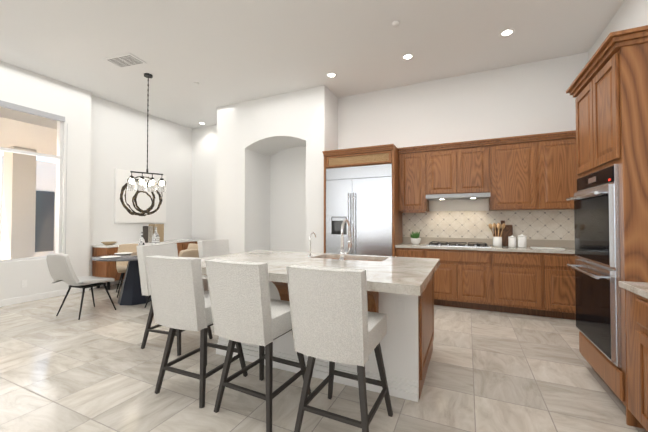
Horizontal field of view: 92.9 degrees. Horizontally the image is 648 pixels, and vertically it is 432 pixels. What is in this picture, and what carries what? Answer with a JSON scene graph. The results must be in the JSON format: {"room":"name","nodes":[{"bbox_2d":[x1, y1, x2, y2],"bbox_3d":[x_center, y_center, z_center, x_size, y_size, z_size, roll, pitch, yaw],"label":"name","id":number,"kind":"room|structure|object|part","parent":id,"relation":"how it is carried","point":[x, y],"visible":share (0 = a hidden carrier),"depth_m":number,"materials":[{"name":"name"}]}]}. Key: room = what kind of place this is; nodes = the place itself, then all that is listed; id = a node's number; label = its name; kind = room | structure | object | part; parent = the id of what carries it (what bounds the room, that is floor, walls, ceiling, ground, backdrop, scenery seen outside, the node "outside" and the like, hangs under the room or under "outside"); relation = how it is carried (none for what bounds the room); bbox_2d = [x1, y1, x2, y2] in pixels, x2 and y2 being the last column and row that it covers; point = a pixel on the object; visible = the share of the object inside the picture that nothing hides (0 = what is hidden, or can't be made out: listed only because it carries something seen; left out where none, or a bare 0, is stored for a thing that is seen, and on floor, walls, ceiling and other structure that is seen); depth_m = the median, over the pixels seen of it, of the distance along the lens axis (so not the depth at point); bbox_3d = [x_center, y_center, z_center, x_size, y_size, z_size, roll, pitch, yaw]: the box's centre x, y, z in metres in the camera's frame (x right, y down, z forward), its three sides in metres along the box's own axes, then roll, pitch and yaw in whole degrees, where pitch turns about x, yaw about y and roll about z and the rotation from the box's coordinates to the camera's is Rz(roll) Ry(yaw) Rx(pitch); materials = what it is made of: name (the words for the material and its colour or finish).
{"room":"kitchen","nodes":[
{"label":"kitchen","id":0,"kind":"room"},
{"bbox_2d":[0,61,90,299],"bbox_3d":[-5.896,-0.527,2.912,0.250,3.750,6.500,0,-1,25],"label":"wall","id":1,"kind":"structure","parent":0,"point":[71,104],"depth_m":5.46,"materials":[{"name":"white paint"}]},
{"bbox_2d":[0,100,66,262],"bbox_3d":[-4.812,-0.310,5.005,0.115,2.890,1.018,0,-1,25],"label":"window","id":2,"kind":"structure","parent":1,"relation":"in","point":[24,109],"depth_m":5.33,"materials":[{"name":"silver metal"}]},
{"bbox_2d":[0,288,89,306],"bbox_3d":[-5.777,1.297,2.824,0.014,0.100,6.500,0,-1,25],"label":"baseboard","id":3,"kind":"structure","parent":1,"relation":"attached to","point":[18,300],"depth_m":5.08,"materials":[{"name":"white wood"}]},
{"bbox_2d":[90,279,123,288],"bbox_3d":[-4.015,1.369,6.959,0.014,0.100,2.514,0,-1,25],"label":"baseboard","id":4,"kind":"structure","parent":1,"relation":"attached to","point":[117,281],"depth_m":6.27,"materials":[{"name":"white"}]},
{"bbox_2d":[89,95,191,275],"bbox_3d":[-4.090,-0.453,7.144,0.250,3.750,2.700,0,-1,25],"label":"wall","id":5,"kind":"structure","parent":0,"point":[118,136],"depth_m":6.70,"materials":[{"name":"white paint"}]},
{"bbox_2d":[114,168,165,222],"bbox_3d":[-4.056,-0.408,6.874,0.034,1.130,1.180,0,-1,25],"label":"canvas art","id":6,"kind":"object","parent":5,"relation":"attached to","point":[137,206],"visible":0.84,"depth_m":6.75,"materials":[{"name":"white fabric"}]},
{"bbox_2d":[192,125,305,251],"bbox_3d":[-1.509,-0.450,7.321,4.280,3.750,0.200,0,-1,25],"label":"wall","id":7,"kind":"structure","parent":0,"point":[288,199],"depth_m":7.03,"materials":[{"name":"white paint"}]},
{"bbox_2d":[216,85,337,253],"bbox_3d":[-0.957,-0.465,6.456,2.550,3.750,0.899,0,-1,25],"label":"wall","id":8,"kind":"structure","parent":0,"point":[254,136],"depth_m":6.28,"materials":[{"name":"white paint"}]},
{"bbox_2d":[0,0,624,128],"bbox_3d":[-1.675,-2.462,2.357,9.000,0.100,9.800,0,-1,25],"label":"ceiling","id":9,"kind":"structure","parent":0,"point":[224,52],"depth_m":4.22,"materials":[{"name":"white paint"}]},
{"bbox_2d":[103,53,146,68],"bbox_3d":[-3.032,-2.364,4.699,0.520,0.014,0.300,0,-1,17],"label":"ceiling vent","id":10,"kind":"object","parent":9,"relation":"in","point":[125,60],"visible":1,"depth_m":4.67,"materials":[{"name":"white metal"}]},
{"bbox_2d":[127,73,165,191],"bbox_3d":[-2.942,-1.388,5.136,0.564,1.950,0.129,1,-1,-39],"label":"pendant light","id":11,"kind":"object","parent":9,"relation":"hanging from","point":[131,183],"visible":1,"depth_m":5.11,"materials":[{"name":"glass"}]},
{"bbox_3d":[-2.942,-0.513,5.121,0.311,0.200,0.524,0,-1,25],"label":"glass","id":12,"kind":"part","parent":11,"relation":"part of","materials":[{"name":"white"}]},
{"bbox_2d":[326,73,336,77],"bbox_3d":[0.127,-2.360,5.157,0.174,0.006,0.174,0,-1,25],"label":"recessed light","id":13,"kind":"object","parent":9,"relation":"in","point":[331,75],"visible":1,"depth_m":5.16,"materials":[{"name":"white"}]},
{"bbox_2d":[392,21,399,26],"bbox_3d":[0.889,-2.374,3.809,0.096,0.024,0.096,0,-1,25],"label":"smoke detector","id":14,"kind":"object","parent":9,"relation":"attached to","point":[395,23],"visible":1,"depth_m":3.79,"materials":[{"name":"white plastic"}]},
{"bbox_2d":[402,53,413,59],"bbox_3d":[1.248,-2.370,4.580,0.174,0.006,0.174,0,-1,25],"label":"recessed light","id":15,"kind":"object","parent":9,"relation":"in","point":[408,56],"visible":1,"depth_m":4.57,"materials":[{"name":"white"}]},
{"bbox_2d":[499,28,514,36],"bbox_3d":[2.378,-2.380,3.998,0.174,0.006,0.174,0,-1,25],"label":"recessed light","id":16,"kind":"object","parent":9,"relation":"in","point":[508,32],"visible":1,"depth_m":3.99,"materials":[{"name":"white"}]},
{"bbox_2d":[0,283,645,431],"bbox_3d":[-1.675,1.387,2.290,9.000,0.100,9.800,0,-1,25],"label":"floor","id":17,"kind":"structure","parent":0,"point":[96,368],"depth_m":2.46,"materials":[{"name":"tile"}]},
{"bbox_2d":[46,253,115,319],"bbox_3d":[-3.382,0.937,4.306,0.486,0.876,0.648,0,-1,21],"label":"dining chair","id":18,"kind":"object","parent":17,"relation":"on","point":[60,266],"visible":1,"depth_m":4.14,"materials":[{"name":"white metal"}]},
{"bbox_2d":[91,252,151,304],"bbox_3d":[-3.046,1.010,4.988,1.184,0.748,1.184,0,-1,25],"label":"dining table","id":19,"kind":"object","parent":17,"relation":"on","point":[131,293],"visible":0.69,"depth_m":4.83,"materials":[{"name":"grey wood"}]},
{"bbox_2d":[100,256,120,257],"bbox_3d":[-3.236,0.622,4.665,0.267,0.016,0.267,0,-1,16],"label":"plate","id":20,"kind":"object","parent":19,"relation":"on","point":[102,256],"depth_m":4.67,"materials":[{"name":"white ceramic"}]},
{"bbox_2d":[114,252,132,254],"bbox_3d":[-3.376,0.631,5.185,0.267,0.016,0.267,0,-1,16],"label":"plate","id":21,"kind":"object","parent":19,"relation":"on","point":[121,253],"depth_m":5.20,"materials":[{"name":"white ceramic"}]},
{"bbox_2d":[138,232,144,245],"bbox_3d":[-2.872,0.441,4.850,0.091,0.384,0.091,0,-1,16],"label":"bottle","id":22,"kind":"object","parent":19,"relation":"on","point":[141,241],"depth_m":4.83,"materials":[{"name":"ceramic"}]},
{"bbox_2d":[152,227,159,243],"bbox_3d":[-2.705,0.405,4.951,0.109,0.459,0.109,0,-1,16],"label":"bottle","id":23,"kind":"object","parent":19,"relation":"on","point":[155,238],"depth_m":4.92,"materials":[{"name":"ceramic"}]},
{"bbox_2d":[116,244,137,297],"bbox_3d":[-3.510,0.961,5.635,0.486,0.876,0.648,1,-1,-36],"label":"dining chair","id":24,"kind":"object","parent":17,"relation":"on","point":[121,266],"visible":0.4,"depth_m":5.68,"materials":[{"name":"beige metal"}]},
{"bbox_2d":[92,239,200,289],"bbox_3d":[-3.793,1.000,6.859,0.466,0.835,2.260,0,-1,25],"label":"sideboard","id":25,"kind":"object","parent":17,"relation":"on","point":[106,269],"visible":0.21,"depth_m":5.88,"materials":[{"name":"brown wood"}]},
{"bbox_2d":[101,241,116,244],"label":"decor","id":26,"kind":"object","parent":25,"relation":"on","point":[111,242],"depth_m":5.95,"materials":[{"name":"beige"}]},
{"bbox_2d":[143,224,163,242],"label":"decor","id":27,"kind":"object","parent":25,"relation":"on","point":[148,231],"depth_m":6.76,"materials":[{"name":"beige"}]},
{"bbox_2d":[144,249,198,307],"bbox_3d":[-2.316,0.945,4.757,0.648,0.876,0.486,0,-1,18],"label":"dining chair","id":28,"kind":"object","parent":17,"relation":"on","point":[194,253],"visible":0.21,"depth_m":4.67,"materials":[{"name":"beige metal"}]},
{"bbox_2d":[136,243,212,355],"bbox_3d":[-1.606,0.834,3.301,0.627,1.048,0.476,0,-1,20],"label":"stool","id":29,"kind":"object","parent":17,"relation":"on","point":[163,249],"visible":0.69,"depth_m":3.18,"materials":[{"name":"fabric"}]},
{"bbox_3d":[-1.549,1.086,3.276,0.544,0.544,0.518,0,-1,25],"label":"frame","id":30,"kind":"part","parent":29,"relation":"part of","materials":[{"name":"grey wood"}]},
{"bbox_2d":[187,243,197,248],"bbox_3d":[-2.630,0.961,5.679,0.486,0.876,0.648,-1,-1,31],"label":"dining chair","id":31,"kind":"object","parent":17,"relation":"on","point":[192,246],"visible":0.17,"depth_m":5.88,"materials":[{"name":"beige fabric"}]},
{"bbox_2d":[145,255,247,407],"bbox_3d":[-0.984,0.819,2.410,0.486,1.048,0.632,0,-1,25],"label":"stool","id":32,"kind":"object","parent":17,"relation":"on","point":[180,297],"visible":0.96,"depth_m":2.18,"materials":[{"name":"fabric"}]},
{"bbox_3d":[-0.959,1.071,2.459,0.486,0.544,0.515,0,-1,25],"label":"frame","id":33,"kind":"part","parent":32,"relation":"part of","materials":[{"name":"grey wood"}]},
{"bbox_2d":[197,239,229,290],"bbox_3d":[-1.274,0.847,4.014,0.627,1.048,0.476,-1,-1,29],"label":"stool","id":34,"kind":"object","parent":17,"relation":"on","point":[208,248],"visible":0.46,"depth_m":4.10,"materials":[{"name":"fabric"}]},
{"bbox_2d":[205,259,310,431],"bbox_3d":[-0.447,0.814,2.163,0.500,1.048,0.639,0,-1,25],"label":"stool","id":35,"kind":"object","parent":17,"relation":"on","point":[245,308],"visible":0.98,"depth_m":1.94,"materials":[{"name":"fabric"}]},
{"bbox_3d":[-0.423,1.067,2.209,0.500,0.544,0.527,0,-1,25],"label":"frame","id":36,"kind":"part","parent":35,"relation":"part of","materials":[{"name":"grey wood"}]},
{"bbox_2d":[202,263,439,401],"bbox_3d":[-0.151,0.911,2.940,2.260,0.875,1.450,0,-1,25],"label":"kitchen island","id":37,"kind":"object","parent":17,"relation":"on","point":[400,292],"depth_m":2.33,"materials":[{"name":"paint"}]},
{"bbox_2d":[201,251,328,270],"bbox_3d":[-0.713,0.457,3.210,1.020,0.043,1.450,0,-1,25],"label":"island countertop","id":38,"kind":"structure","parent":37,"relation":"on","point":[272,258],"depth_m":3.23,"materials":[{"name":"beige stone"}]},
{"bbox_2d":[268,255,388,278],"bbox_3d":[0.089,0.450,2.836,0.750,0.043,1.450,0,-1,25],"label":"island countertop","id":39,"kind":"structure","parent":37,"relation":"on","point":[350,261],"depth_m":2.77,"materials":[{"name":"beige stone"}]},
{"bbox_2d":[309,232,316,258],"bbox_3d":[-0.118,0.300,3.189,0.034,0.269,0.143,0,-1,25],"label":"faucet","id":40,"kind":"object","parent":39,"relation":"on","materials":[{"name":"silver metal"}]},
{"bbox_2d":[337,219,352,258],"bbox_3d":[0.247,0.233,3.073,0.120,0.400,0.266,0,-1,25],"label":"faucet","id":41,"kind":"object","parent":39,"relation":"on","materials":[{"name":"silver metal"}]},
{"bbox_2d":[321,255,380,262],"bbox_3d":[0.277,0.580,3.238,0.774,0.227,0.404,0,-1,25],"label":"sink","id":42,"kind":"object","parent":39,"relation":"in","point":[322,256],"depth_m":3.51,"materials":[{"name":"silver metal"}]},
{"bbox_2d":[395,299,404,314],"bbox_3d":[0.569,0.680,2.300,0.070,0.115,0.010,0,-1,25],"label":"outlet","id":43,"kind":"object","parent":37,"relation":"attached to","point":[399,303],"depth_m":2.30,"materials":[{"name":"white plastic"}]},
{"bbox_2d":[365,256,439,290],"bbox_3d":[0.651,0.446,2.575,0.490,0.043,1.450,0,-1,25],"label":"island countertop","id":44,"kind":"structure","parent":37,"relation":"on","point":[407,273],"depth_m":2.28,"materials":[{"name":"beige stone"}]},
{"bbox_2d":[286,264,392,431],"bbox_3d":[0.114,0.810,1.899,0.488,1.048,0.633,0,-1,25],"label":"stool","id":45,"kind":"object","parent":17,"relation":"on","point":[333,319],"visible":1,"depth_m":1.68,"materials":[{"name":"fabric"}]},
{"bbox_3d":[0.139,1.062,1.948,0.488,0.544,0.517,0,-1,25],"label":"frame","id":46,"kind":"part","parent":45,"relation":"part of","materials":[{"name":"grey wood"}]},
{"bbox_2d":[326,164,391,255],"bbox_3d":[0.688,0.271,5.464,1.172,2.220,0.735,0,-1,25],"label":"fridge","id":47,"kind":"object","parent":17,"relation":"on","point":[359,198],"visible":0.6,"depth_m":5.17,"materials":[{"name":"silver metal"}]},
{"bbox_3d":[0.463,0.138,5.205,0.112,1.060,0.072,0,-1,25],"label":"handle","id":48,"kind":"part","parent":47,"relation":"part of","materials":[{"name":"silver metal"}]},
{"bbox_2d":[394,246,429,257],"bbox_3d":[1.521,0.950,5.125,0.530,0.875,0.630,0,-1,25],"label":"base cabinet","id":49,"kind":"object","parent":17,"relation":"on","point":[397,253],"depth_m":4.85,"materials":[{"name":"brown wood"}]},
{"bbox_2d":[430,250,493,310],"bbox_3d":[2.072,0.945,4.869,0.998,0.875,0.630,0,-1,25],"label":"base cabinet","id":50,"kind":"object","parent":17,"relation":"on","point":[462,278],"depth_m":4.53,"materials":[{"name":"brown wood"}]},
{"bbox_2d":[398,242,574,253],"bbox_3d":[2.482,0.484,4.677,2.658,0.039,0.645,0,-1,25],"label":"countertop","id":51,"kind":"structure","parent":50,"relation":"on","point":[401,245],"depth_m":4.53,"materials":[{"name":"beige stone"}]},
{"bbox_2d":[410,231,420,243],"bbox_3d":[1.523,0.361,5.139,0.184,0.218,0.243,0,-1,25],"label":"plant pot","id":52,"kind":"object","parent":51,"relation":"on","point":[415,239],"visible":1,"depth_m":5.09,"materials":[{"name":"white ceramic"}]},
{"bbox_2d":[426,241,490,247],"bbox_3d":[2.114,0.446,4.874,0.900,0.042,0.500,0,-1,25],"label":"cooktop","id":53,"kind":"object","parent":51,"relation":"in","point":[451,244],"depth_m":4.75,"materials":[{"name":"silver metal"}]},
{"bbox_2d":[488,223,505,246],"bbox_3d":[2.595,0.282,4.618,0.234,0.359,0.200,0,-1,25],"label":"utensil crock","id":54,"kind":"object","parent":51,"relation":"on","point":[497,241],"visible":0.98,"depth_m":4.59,"materials":[{"name":"white ceramic"}]},
{"bbox_2d":[494,220,512,245],"bbox_3d":[2.800,0.267,4.810,0.260,0.393,0.102,0,-1,25],"label":"cutting board","id":55,"kind":"object","parent":51,"relation":"on","point":[507,231],"visible":0.46,"depth_m":4.78,"materials":[{"name":"brown wood"}]},
{"bbox_2d":[508,234,526,247],"bbox_3d":[2.859,0.364,4.551,0.227,0.192,0.147,0,-1,25],"label":"canisters","id":56,"kind":"object","parent":51,"relation":"on","point":[522,240],"visible":1,"depth_m":4.50,"materials":[{"name":"white ceramic"}]},
{"bbox_2d":[530,247,564,249],"bbox_3d":[3.120,0.450,4.310,0.360,0.012,0.240,0,-1,25],"label":"tray","id":57,"kind":"object","parent":51,"relation":"on","point":[557,248],"visible":1,"depth_m":4.26,"materials":[{"name":"white ceramic"}]},
{"bbox_2d":[494,250,545,316],"bbox_3d":[2.797,0.939,4.531,0.600,0.875,0.630,0,-1,25],"label":"base cabinet","id":58,"kind":"object","parent":17,"relation":"on","point":[519,279],"depth_m":4.24,"materials":[{"name":"brown wood"}]},
{"bbox_2d":[546,254,578,319],"bbox_3d":[3.379,0.935,4.260,0.686,0.875,0.630,0,-1,25],"label":"base cabinet","id":59,"kind":"object","parent":17,"relation":"on","point":[560,278],"depth_m":4.05,"materials":[{"name":"brown wood"}]},
{"bbox_2d":[570,33,647,401],"bbox_3d":[2.406,0.107,2.243,0.735,2.460,0.879,0,-1,25],"label":"tall cabinet","id":60,"kind":"object","parent":17,"relation":"on","point":[608,88],"depth_m":2.10,"materials":[{"name":"brown wood"}]},
{"bbox_2d":[618,289,647,431],"bbox_3d":[2.075,0.886,1.484,0.705,0.875,0.750,0,-1,25],"label":"base cabinet","id":61,"kind":"object","parent":17,"relation":"on","point":[632,311],"depth_m":1.88,"materials":[{"name":"brown wood"}]},
{"bbox_2d":[618,281,647,300],"bbox_3d":[1.255,0.397,-0.250,0.720,0.040,4.600,0,-1,25],"label":"countertop","id":62,"kind":"structure","parent":61,"relation":"on","point":[639,288],"depth_m":1.84,"materials":[{"name":"beige stone"}]},
{"bbox_2d":[338,52,587,232],"bbox_3d":[2.184,-0.485,5.302,4.120,3.750,0.200,0,-1,25],"label":"wall","id":63,"kind":"structure","parent":0,"point":[531,98],"depth_m":5.12,"materials":[{"name":"white paint"}]},
{"bbox_2d":[326,146,397,169],"bbox_3d":[0.703,-0.967,5.517,1.180,0.239,0.672,0,-1,25],"label":"upper cabinet","id":64,"kind":"object","parent":63,"relation":"attached to","point":[348,158],"depth_m":5.18,"materials":[{"name":"brown wood"}]},
{"bbox_2d":[398,150,429,213],"bbox_3d":[1.545,-0.585,5.295,0.452,1.010,0.350,0,-1,25],"label":"upper cabinet","id":65,"kind":"object","parent":63,"relation":"attached to","point":[412,199],"depth_m":5.14,"materials":[{"name":"brown wood"}]},
{"bbox_2d":[426,146,461,197],"bbox_3d":[1.988,-0.717,5.091,0.525,0.754,0.350,0,-1,25],"label":"upper cabinet","id":66,"kind":"object","parent":63,"relation":"attached to","point":[443,163],"depth_m":4.92,"materials":[{"name":"brown wood"}]},
{"bbox_2d":[462,142,489,197],"bbox_3d":[2.346,-0.719,4.925,0.525,0.754,0.350,0,-1,25],"label":"upper cabinet","id":67,"kind":"object","parent":63,"relation":"attached to","point":[476,156],"depth_m":4.73,"materials":[{"name":"brown wood"}]},
{"bbox_2d":[402,210,574,247],"bbox_3d":[2.616,0.192,4.969,2.658,0.555,0.012,0,-1,25],"label":"backsplash","id":68,"kind":"structure","parent":63,"relation":"attached to","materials":[{"name":"tile"}]},
{"bbox_2d":[486,138,537,209],"bbox_3d":[2.856,-0.596,4.685,0.600,1.010,0.350,0,-1,25],"label":"upper cabinet","id":69,"kind":"object","parent":63,"relation":"attached to","point":[525,185],"depth_m":4.52,"materials":[{"name":"brown wood"}]},
{"bbox_2d":[538,134,578,209],"bbox_3d":[3.438,-0.600,4.413,0.686,1.010,0.350,0,-1,25],"label":"upper cabinet","id":70,"kind":"object","parent":63,"relation":"attached to","point":[557,177],"depth_m":4.31,"materials":[{"name":"brown wood"}]},
{"bbox_2d":[588,0,647,60],"bbox_3d":[2.075,-0.570,0.428,0.200,3.750,8.730,0,-1,25],"label":"wall","id":71,"kind":"structure","parent":0,"point":[629,14],"depth_m":3.39,"materials":[{"name":"white paint"}]}
]}

